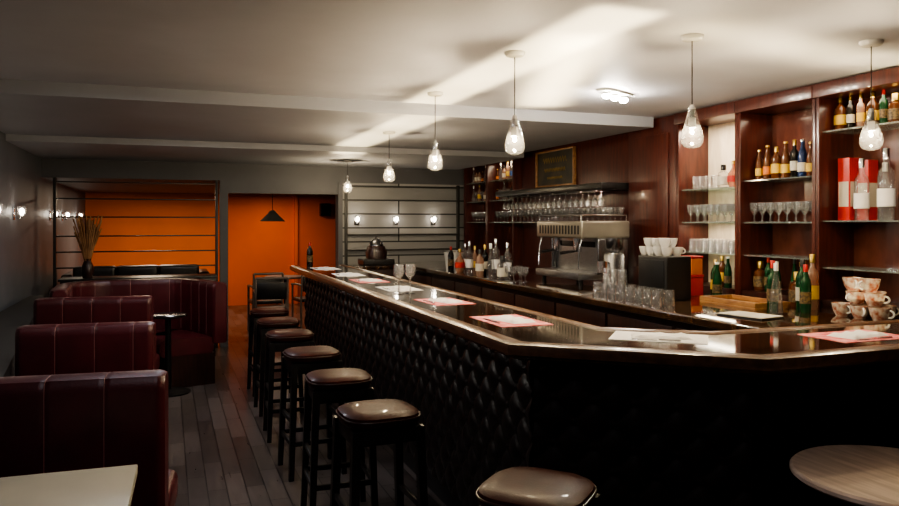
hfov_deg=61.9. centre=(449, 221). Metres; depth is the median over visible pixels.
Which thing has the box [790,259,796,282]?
bottle
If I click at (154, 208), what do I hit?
wall
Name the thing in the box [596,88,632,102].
ceiling spotlight
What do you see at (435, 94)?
pendant lamp
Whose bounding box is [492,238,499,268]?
bottle
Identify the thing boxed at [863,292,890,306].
coffee cup
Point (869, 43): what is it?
pendant lamp
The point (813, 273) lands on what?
bottle
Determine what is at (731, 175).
bottle
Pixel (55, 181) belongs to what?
divider
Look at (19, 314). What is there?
wall ledge
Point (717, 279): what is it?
bottle
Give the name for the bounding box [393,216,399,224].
wall sconce
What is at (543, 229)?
vent grille
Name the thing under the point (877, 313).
coffee cup
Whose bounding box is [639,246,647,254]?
coffee cup
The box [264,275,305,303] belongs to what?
round table
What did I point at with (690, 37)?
pendant lamp
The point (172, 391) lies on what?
round table
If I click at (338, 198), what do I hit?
trim
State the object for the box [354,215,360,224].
wall sconce
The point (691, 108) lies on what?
socket
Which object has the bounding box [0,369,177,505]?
bench
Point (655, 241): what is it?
coffee cup
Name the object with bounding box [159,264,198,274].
backrest cushion
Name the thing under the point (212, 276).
wall
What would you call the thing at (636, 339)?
table knife
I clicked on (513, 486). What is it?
bar stool
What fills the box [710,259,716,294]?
bottle
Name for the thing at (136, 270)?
backrest cushion
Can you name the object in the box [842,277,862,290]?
coffee cup
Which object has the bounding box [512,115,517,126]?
socket
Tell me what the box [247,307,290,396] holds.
bar stool
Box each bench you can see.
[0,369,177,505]
[15,321,155,375]
[33,295,159,369]
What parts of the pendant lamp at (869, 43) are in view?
lamp shade, cord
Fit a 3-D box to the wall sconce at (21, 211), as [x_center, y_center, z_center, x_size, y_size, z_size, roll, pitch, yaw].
[-4.156,-0.085,7.252,0.115,0.130,0.080,0,0,-21]
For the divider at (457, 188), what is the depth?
10.33 m
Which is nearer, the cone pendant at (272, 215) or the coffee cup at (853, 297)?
the coffee cup at (853, 297)
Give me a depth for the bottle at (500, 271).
7.15 m
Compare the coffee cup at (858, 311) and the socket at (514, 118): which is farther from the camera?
the coffee cup at (858, 311)
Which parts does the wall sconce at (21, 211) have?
wall plate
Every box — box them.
[638,255,690,300]
[683,255,702,274]
[691,274,703,295]
[838,157,858,219]
[857,160,877,219]
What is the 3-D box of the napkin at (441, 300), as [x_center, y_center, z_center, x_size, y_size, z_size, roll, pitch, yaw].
[-0.027,0.491,4.711,0.130,0.013,0.250,0,0,-32]
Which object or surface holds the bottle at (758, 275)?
on the shelf unit at (772, 119)
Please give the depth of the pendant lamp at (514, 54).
3.96 m
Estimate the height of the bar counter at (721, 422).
1.108 m
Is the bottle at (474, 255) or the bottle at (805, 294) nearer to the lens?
the bottle at (805, 294)
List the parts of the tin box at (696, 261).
lid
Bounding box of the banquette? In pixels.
[49,278,226,386]
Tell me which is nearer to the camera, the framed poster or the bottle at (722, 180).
the bottle at (722, 180)
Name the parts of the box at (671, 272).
panel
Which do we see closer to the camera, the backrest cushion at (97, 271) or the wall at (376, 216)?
the backrest cushion at (97, 271)
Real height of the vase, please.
0.720 m
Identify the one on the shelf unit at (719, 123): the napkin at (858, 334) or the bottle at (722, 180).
the bottle at (722, 180)
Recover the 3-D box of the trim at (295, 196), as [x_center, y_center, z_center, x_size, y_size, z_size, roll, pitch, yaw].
[-3.017,0.535,14.729,0.060,2.130,0.100,0,0,-21]
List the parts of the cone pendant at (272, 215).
lamp shade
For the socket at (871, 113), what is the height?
0.070 m
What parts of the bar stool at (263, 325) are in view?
leg, leg, seat, leg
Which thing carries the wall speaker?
attached to the wall at (255, 245)
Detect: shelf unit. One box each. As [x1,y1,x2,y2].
[464,165,486,258]
[487,158,521,266]
[674,101,737,294]
[735,85,816,301]
[812,66,898,316]
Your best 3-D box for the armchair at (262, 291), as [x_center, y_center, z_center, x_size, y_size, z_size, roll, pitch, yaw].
[-2.396,1.161,10.078,0.476,0.879,0.490,0,0,-15]
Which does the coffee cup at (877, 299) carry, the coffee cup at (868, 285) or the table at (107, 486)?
the coffee cup at (868, 285)
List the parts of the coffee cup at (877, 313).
handle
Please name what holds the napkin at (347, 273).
on the placemat at (331, 273)
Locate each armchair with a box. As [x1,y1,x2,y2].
[247,272,283,334]
[253,277,288,315]
[291,275,304,327]
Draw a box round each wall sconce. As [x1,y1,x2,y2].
[12,207,25,219]
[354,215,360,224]
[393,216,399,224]
[430,216,435,224]
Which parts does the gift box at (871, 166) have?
printed panel, printed panel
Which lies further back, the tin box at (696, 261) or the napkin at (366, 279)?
the napkin at (366, 279)
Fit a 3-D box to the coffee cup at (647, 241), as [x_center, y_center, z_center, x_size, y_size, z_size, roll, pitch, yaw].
[1.457,0.147,5.459,0.090,0.062,0.086,0,0,-5]
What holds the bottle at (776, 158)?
on the shelf unit at (772, 119)
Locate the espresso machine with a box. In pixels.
[536,214,628,286]
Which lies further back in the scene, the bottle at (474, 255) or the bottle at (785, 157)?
the bottle at (474, 255)
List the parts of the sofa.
armrest, armrest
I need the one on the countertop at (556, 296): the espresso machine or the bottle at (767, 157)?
the espresso machine
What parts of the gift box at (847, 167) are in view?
printed panel, printed panel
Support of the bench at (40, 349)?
on the floor
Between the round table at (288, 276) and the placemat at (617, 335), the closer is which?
the placemat at (617, 335)
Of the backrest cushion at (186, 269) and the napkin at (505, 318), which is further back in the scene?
the backrest cushion at (186, 269)
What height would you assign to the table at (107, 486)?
0.750 m
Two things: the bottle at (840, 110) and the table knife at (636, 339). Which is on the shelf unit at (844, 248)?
the bottle at (840, 110)
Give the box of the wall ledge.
[0,295,43,344]
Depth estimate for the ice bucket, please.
8.76 m
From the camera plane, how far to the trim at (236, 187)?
9.84 m
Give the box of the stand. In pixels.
[331,264,404,278]
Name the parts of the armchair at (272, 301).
leg, leg, seat, rail, backrest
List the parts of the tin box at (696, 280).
lid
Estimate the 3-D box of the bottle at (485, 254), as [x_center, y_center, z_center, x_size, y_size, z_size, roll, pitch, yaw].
[0.374,0.395,7.884,0.071,0.310,0.071,0,0,-37]
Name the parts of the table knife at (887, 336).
handle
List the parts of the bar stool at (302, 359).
leg, leg, seat, leg, leg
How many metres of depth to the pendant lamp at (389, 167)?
6.72 m
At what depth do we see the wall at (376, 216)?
10.45 m
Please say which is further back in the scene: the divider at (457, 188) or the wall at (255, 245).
the wall at (255, 245)
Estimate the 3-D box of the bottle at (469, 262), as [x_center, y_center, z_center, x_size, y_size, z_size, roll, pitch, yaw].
[0.212,0.377,7.973,0.080,0.347,0.080,0,0,20]
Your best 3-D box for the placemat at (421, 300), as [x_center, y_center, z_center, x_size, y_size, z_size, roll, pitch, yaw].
[-0.036,0.499,4.707,0.260,0.002,0.400,0,0,-23]
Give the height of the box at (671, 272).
0.310 m
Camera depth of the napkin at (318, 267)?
8.00 m
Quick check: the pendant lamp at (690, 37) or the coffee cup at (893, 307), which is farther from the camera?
the coffee cup at (893, 307)
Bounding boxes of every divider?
[53,177,217,347]
[344,183,459,263]
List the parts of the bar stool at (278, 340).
leg, leg, seat, leg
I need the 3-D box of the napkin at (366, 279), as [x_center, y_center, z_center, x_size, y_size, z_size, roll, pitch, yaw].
[-0.671,0.491,6.370,0.130,0.013,0.250,0,0,-29]
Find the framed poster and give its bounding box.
[535,146,575,187]
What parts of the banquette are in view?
backrest, seat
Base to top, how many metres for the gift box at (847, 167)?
0.400 m
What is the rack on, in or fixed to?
attached to the panel
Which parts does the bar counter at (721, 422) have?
tufted panel, edge moulding, edge moulding, tufted panel, tufted panel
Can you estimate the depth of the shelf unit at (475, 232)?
10.66 m
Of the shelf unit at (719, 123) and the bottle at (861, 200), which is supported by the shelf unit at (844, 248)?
the bottle at (861, 200)
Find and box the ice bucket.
[443,250,464,268]
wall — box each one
[0,131,84,311]
[0,344,14,376]
[85,192,218,280]
[228,194,334,305]
[343,183,463,263]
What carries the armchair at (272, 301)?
on the floor
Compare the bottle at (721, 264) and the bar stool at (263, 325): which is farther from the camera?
the bar stool at (263, 325)
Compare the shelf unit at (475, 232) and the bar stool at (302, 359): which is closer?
the bar stool at (302, 359)
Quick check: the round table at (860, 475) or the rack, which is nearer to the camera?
the round table at (860, 475)
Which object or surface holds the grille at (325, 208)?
attached to the wall speaker
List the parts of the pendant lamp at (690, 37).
lamp shade, cord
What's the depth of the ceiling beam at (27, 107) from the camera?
6.04 m
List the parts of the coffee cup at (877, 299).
handle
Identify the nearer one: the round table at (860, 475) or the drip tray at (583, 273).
the round table at (860, 475)
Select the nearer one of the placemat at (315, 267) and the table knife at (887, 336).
the table knife at (887, 336)
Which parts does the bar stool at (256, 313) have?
leg, leg, seat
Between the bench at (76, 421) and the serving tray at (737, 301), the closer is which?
the bench at (76, 421)
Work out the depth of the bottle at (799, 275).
4.63 m
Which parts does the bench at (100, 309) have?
backrest, seat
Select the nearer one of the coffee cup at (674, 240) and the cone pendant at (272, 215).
the coffee cup at (674, 240)
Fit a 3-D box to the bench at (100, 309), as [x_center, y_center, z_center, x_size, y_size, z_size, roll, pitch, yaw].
[-2.841,1.100,6.012,0.860,1.000,1.040,0,0,-14]
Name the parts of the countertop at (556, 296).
door, door, door, door, door, door, door, door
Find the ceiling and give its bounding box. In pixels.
[0,0,898,118]
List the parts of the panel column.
raised panel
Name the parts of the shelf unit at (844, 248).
panel, cornice, board, shelf, panel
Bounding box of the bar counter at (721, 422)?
[290,264,898,505]
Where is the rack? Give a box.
[495,182,628,197]
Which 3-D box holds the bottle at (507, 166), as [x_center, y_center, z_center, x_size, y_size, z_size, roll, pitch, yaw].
[0.744,-0.659,9.544,0.054,0.237,0.054,0,0,26]
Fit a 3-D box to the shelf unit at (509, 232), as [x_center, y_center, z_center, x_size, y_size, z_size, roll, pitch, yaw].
[0.774,-0.170,9.551,0.360,1.440,0.818,0,0,-21]
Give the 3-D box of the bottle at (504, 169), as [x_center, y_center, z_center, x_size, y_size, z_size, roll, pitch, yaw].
[0.706,-0.631,9.645,0.061,0.182,0.061,0,0,-30]
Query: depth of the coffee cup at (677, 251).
5.27 m
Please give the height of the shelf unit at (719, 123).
1.440 m
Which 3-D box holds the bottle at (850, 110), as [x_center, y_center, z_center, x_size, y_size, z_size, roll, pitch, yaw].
[2.549,-0.696,4.764,0.050,0.219,0.050,0,0,-23]
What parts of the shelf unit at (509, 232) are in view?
panel, board, shelf, shelf, panel, panel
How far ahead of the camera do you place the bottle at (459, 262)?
8.20 m
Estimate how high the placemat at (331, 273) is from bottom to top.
0.002 m
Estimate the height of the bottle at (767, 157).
0.247 m
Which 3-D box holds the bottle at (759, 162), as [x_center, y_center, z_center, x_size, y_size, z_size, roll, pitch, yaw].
[2.267,-0.417,5.486,0.059,0.223,0.059,0,0,-12]
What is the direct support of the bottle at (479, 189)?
on the shelf unit at (475, 232)
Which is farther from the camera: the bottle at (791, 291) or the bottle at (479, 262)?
the bottle at (479, 262)
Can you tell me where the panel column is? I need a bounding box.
[629,115,676,282]
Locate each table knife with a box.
[636,339,680,341]
[859,336,892,339]
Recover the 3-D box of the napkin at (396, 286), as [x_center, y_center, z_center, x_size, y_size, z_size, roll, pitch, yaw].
[-0.371,0.491,5.628,0.130,0.013,0.250,0,0,-29]
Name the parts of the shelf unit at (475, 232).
shelf, panel, panel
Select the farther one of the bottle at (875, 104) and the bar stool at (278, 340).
the bar stool at (278, 340)
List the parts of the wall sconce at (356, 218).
wall plate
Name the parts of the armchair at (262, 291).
leg, rail, seat, backrest, leg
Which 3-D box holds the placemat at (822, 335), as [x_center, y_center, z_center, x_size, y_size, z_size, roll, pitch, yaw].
[1.779,0.499,3.285,0.400,0.002,0.260,0,0,-21]
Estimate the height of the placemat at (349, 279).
0.002 m
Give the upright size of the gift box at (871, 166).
0.380 m
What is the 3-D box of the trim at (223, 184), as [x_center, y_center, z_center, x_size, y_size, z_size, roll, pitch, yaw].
[-2.898,0.535,9.631,0.100,2.130,0.130,0,0,-21]
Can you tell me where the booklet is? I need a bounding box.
[717,311,783,320]
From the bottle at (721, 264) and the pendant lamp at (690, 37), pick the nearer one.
the pendant lamp at (690, 37)
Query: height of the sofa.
1.020 m
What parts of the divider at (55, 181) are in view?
post, rail, rail, rail, rail, rail, rail, post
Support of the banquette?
on the floor
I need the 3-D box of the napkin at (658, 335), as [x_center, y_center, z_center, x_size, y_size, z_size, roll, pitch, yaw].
[0.917,0.491,3.249,0.250,0.013,0.130,0,0,11]
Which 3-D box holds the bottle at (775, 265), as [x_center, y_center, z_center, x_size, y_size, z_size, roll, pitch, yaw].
[1.973,0.399,4.532,0.080,0.302,0.080,0,0,18]
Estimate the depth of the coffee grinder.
6.04 m
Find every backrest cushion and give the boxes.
[73,266,116,276]
[116,265,158,275]
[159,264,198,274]
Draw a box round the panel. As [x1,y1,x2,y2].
[522,132,628,279]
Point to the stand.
(384, 269)
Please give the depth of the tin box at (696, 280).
5.57 m
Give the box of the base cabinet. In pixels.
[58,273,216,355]
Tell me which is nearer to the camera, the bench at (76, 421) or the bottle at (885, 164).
the bench at (76, 421)
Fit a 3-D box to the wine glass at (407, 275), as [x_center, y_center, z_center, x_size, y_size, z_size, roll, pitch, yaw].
[-0.275,0.398,5.259,0.080,0.205,0.080,0,0,-21]
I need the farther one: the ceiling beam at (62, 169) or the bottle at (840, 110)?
the ceiling beam at (62, 169)
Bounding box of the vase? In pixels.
[73,215,102,277]
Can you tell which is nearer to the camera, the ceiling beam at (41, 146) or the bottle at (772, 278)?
the bottle at (772, 278)
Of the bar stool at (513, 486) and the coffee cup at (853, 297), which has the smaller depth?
the bar stool at (513, 486)
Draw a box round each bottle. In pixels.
[307,242,312,266]
[448,246,453,270]
[455,249,464,271]
[466,241,472,267]
[472,246,477,272]
[475,250,483,275]
[477,170,481,181]
[478,185,481,200]
[482,245,487,274]
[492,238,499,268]
[497,256,507,279]
[502,166,505,178]
[504,243,511,271]
[506,161,509,178]
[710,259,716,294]
[712,262,721,294]
[718,165,727,184]
[719,256,724,286]
[724,257,731,287]
[727,160,734,186]
[753,261,763,290]
[755,150,762,179]
[763,145,770,178]
[764,257,769,291]
[767,260,778,310]
[769,263,782,313]
[771,147,780,177]
[775,261,780,293]
[780,141,789,178]
[788,272,797,306]
[790,140,798,176]
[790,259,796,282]
[795,259,808,310]
[797,139,806,177]
[799,264,811,312]
[806,142,811,176]
[808,254,818,309]
[834,98,845,131]
[846,96,854,129]
[854,158,869,219]
[856,94,864,128]
[866,92,878,126]
[876,162,893,219]
[877,148,895,219]
[879,90,887,125]
[888,93,898,124]
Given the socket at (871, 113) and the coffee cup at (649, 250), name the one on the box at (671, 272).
the coffee cup at (649, 250)
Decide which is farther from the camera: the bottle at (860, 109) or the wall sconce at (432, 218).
the wall sconce at (432, 218)
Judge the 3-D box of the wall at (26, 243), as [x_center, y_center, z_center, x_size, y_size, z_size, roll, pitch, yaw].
[-3.741,0.350,5.699,0.200,2.500,17.300,0,0,-21]
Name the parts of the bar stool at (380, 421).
leg, leg, seat, leg, leg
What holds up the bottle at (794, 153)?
on the shelf unit at (772, 119)
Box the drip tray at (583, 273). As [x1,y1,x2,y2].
[536,267,601,279]
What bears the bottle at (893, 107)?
on the shelf unit at (844, 248)
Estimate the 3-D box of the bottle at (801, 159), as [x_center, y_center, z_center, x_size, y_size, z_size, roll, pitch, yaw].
[2.408,-0.434,5.112,0.068,0.258,0.068,0,0,-24]
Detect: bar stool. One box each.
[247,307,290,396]
[254,316,303,416]
[263,328,314,442]
[278,345,346,481]
[300,368,377,505]
[330,399,427,505]
[475,467,600,505]
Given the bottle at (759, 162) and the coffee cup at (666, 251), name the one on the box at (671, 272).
the coffee cup at (666, 251)
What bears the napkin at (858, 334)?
on the placemat at (822, 335)
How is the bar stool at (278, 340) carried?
on the floor
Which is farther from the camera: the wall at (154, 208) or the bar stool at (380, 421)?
the wall at (154, 208)
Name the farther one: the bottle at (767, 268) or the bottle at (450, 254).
the bottle at (450, 254)
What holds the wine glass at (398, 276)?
on the bar counter at (721, 422)
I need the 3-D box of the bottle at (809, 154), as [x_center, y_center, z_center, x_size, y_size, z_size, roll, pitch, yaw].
[2.432,-0.422,5.046,0.062,0.235,0.062,0,0,-42]
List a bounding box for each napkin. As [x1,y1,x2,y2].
[318,267,334,268]
[340,272,358,274]
[359,278,381,281]
[386,285,413,289]
[428,298,463,303]
[488,315,534,323]
[631,332,692,339]
[826,330,887,339]
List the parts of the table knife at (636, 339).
handle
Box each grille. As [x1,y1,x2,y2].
[321,204,329,214]
[539,225,578,233]
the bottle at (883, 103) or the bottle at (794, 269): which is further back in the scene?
the bottle at (794, 269)
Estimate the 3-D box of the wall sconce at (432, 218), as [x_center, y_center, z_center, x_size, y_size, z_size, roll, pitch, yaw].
[-0.216,-0.025,10.538,0.080,0.130,0.115,0,0,-21]
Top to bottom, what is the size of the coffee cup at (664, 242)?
0.062 m
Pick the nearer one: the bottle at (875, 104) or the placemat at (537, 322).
the placemat at (537, 322)
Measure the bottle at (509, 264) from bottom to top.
0.347 m
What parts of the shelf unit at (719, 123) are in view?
panel, cornice, shelf, shelf, board, panel, panel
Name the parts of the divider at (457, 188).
post, rail, rail, rail, rail, post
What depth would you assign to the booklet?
4.28 m
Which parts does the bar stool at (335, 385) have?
leg, leg, seat, leg, leg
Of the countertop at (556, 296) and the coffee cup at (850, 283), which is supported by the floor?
the countertop at (556, 296)
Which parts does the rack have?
rail, rail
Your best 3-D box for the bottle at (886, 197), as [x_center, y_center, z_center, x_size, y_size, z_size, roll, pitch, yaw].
[2.611,-0.225,4.483,0.099,0.431,0.099,0,0,0]
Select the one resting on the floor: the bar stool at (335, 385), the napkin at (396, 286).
the bar stool at (335, 385)
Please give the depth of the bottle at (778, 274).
5.24 m
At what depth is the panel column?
6.49 m
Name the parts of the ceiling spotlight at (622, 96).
bulb, mounting plate, bulb, bulb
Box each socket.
[433,140,436,149]
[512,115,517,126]
[689,104,694,117]
[868,108,874,120]
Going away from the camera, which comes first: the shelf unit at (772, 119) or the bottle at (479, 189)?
the shelf unit at (772, 119)
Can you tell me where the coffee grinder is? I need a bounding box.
[597,237,626,290]
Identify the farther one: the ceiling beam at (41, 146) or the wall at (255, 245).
the wall at (255, 245)
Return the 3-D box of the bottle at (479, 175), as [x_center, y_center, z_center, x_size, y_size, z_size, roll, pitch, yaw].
[0.418,-0.631,10.413,0.061,0.182,0.061,0,0,-18]
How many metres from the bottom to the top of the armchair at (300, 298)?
0.879 m
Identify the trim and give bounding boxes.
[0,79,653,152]
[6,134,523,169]
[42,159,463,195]
[219,180,227,347]
[228,181,337,194]
[294,195,297,303]
[335,183,342,263]
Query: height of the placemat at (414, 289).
0.002 m
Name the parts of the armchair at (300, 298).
leg, seat, leg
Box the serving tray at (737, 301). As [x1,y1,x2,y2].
[700,294,789,310]
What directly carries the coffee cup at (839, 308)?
on the countertop at (556, 296)
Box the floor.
[168,303,445,505]
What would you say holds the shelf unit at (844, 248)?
on the countertop at (556, 296)
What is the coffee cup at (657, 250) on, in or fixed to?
on the box at (671, 272)
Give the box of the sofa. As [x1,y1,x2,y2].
[61,264,209,277]
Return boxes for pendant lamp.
[343,160,351,192]
[383,131,394,181]
[427,91,442,170]
[504,50,524,154]
[680,33,703,147]
[859,39,883,150]
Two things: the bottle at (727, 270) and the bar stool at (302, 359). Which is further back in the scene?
the bottle at (727, 270)
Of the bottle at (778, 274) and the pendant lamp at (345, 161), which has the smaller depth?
the bottle at (778, 274)
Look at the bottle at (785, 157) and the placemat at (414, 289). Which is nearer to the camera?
the bottle at (785, 157)
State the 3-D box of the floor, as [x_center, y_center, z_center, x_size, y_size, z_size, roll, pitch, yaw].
[-0.979,1.650,6.736,6.100,0.100,17.300,0,0,-21]
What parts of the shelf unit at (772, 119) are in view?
panel, board, cornice, shelf, shelf, panel, panel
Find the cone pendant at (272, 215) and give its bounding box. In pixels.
[260,194,283,220]
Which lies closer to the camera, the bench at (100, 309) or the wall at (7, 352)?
the wall at (7, 352)
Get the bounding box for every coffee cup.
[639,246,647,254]
[643,238,652,246]
[646,246,654,254]
[651,238,659,246]
[653,247,662,255]
[658,238,671,246]
[661,247,672,255]
[668,238,677,246]
[672,247,685,255]
[831,302,850,315]
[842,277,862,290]
[845,290,864,304]
[849,304,869,318]
[857,278,880,292]
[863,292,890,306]
[868,307,894,320]
[881,304,898,316]
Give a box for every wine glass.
[393,264,404,293]
[405,264,415,293]
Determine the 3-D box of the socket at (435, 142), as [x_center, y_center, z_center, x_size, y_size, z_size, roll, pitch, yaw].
[-0.100,-0.535,5.218,0.030,0.070,0.030,0,0,-21]
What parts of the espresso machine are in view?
portafilter handle, panel, portafilter handle, control panel, cup rail, panel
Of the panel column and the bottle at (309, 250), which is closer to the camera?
the panel column
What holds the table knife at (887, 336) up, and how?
on the placemat at (822, 335)
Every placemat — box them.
[312,267,338,269]
[331,273,365,275]
[349,279,388,282]
[377,286,420,291]
[413,298,475,305]
[471,314,552,326]
[608,331,707,344]
[798,329,898,342]
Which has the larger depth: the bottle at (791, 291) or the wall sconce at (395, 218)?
the wall sconce at (395, 218)
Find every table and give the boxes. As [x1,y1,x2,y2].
[0,465,137,505]
[153,312,190,397]
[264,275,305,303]
[789,445,898,505]
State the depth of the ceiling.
3.82 m
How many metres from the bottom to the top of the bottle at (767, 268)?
0.248 m
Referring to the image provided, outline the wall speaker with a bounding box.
[319,203,330,215]
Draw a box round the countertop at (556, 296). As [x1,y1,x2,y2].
[395,261,898,330]

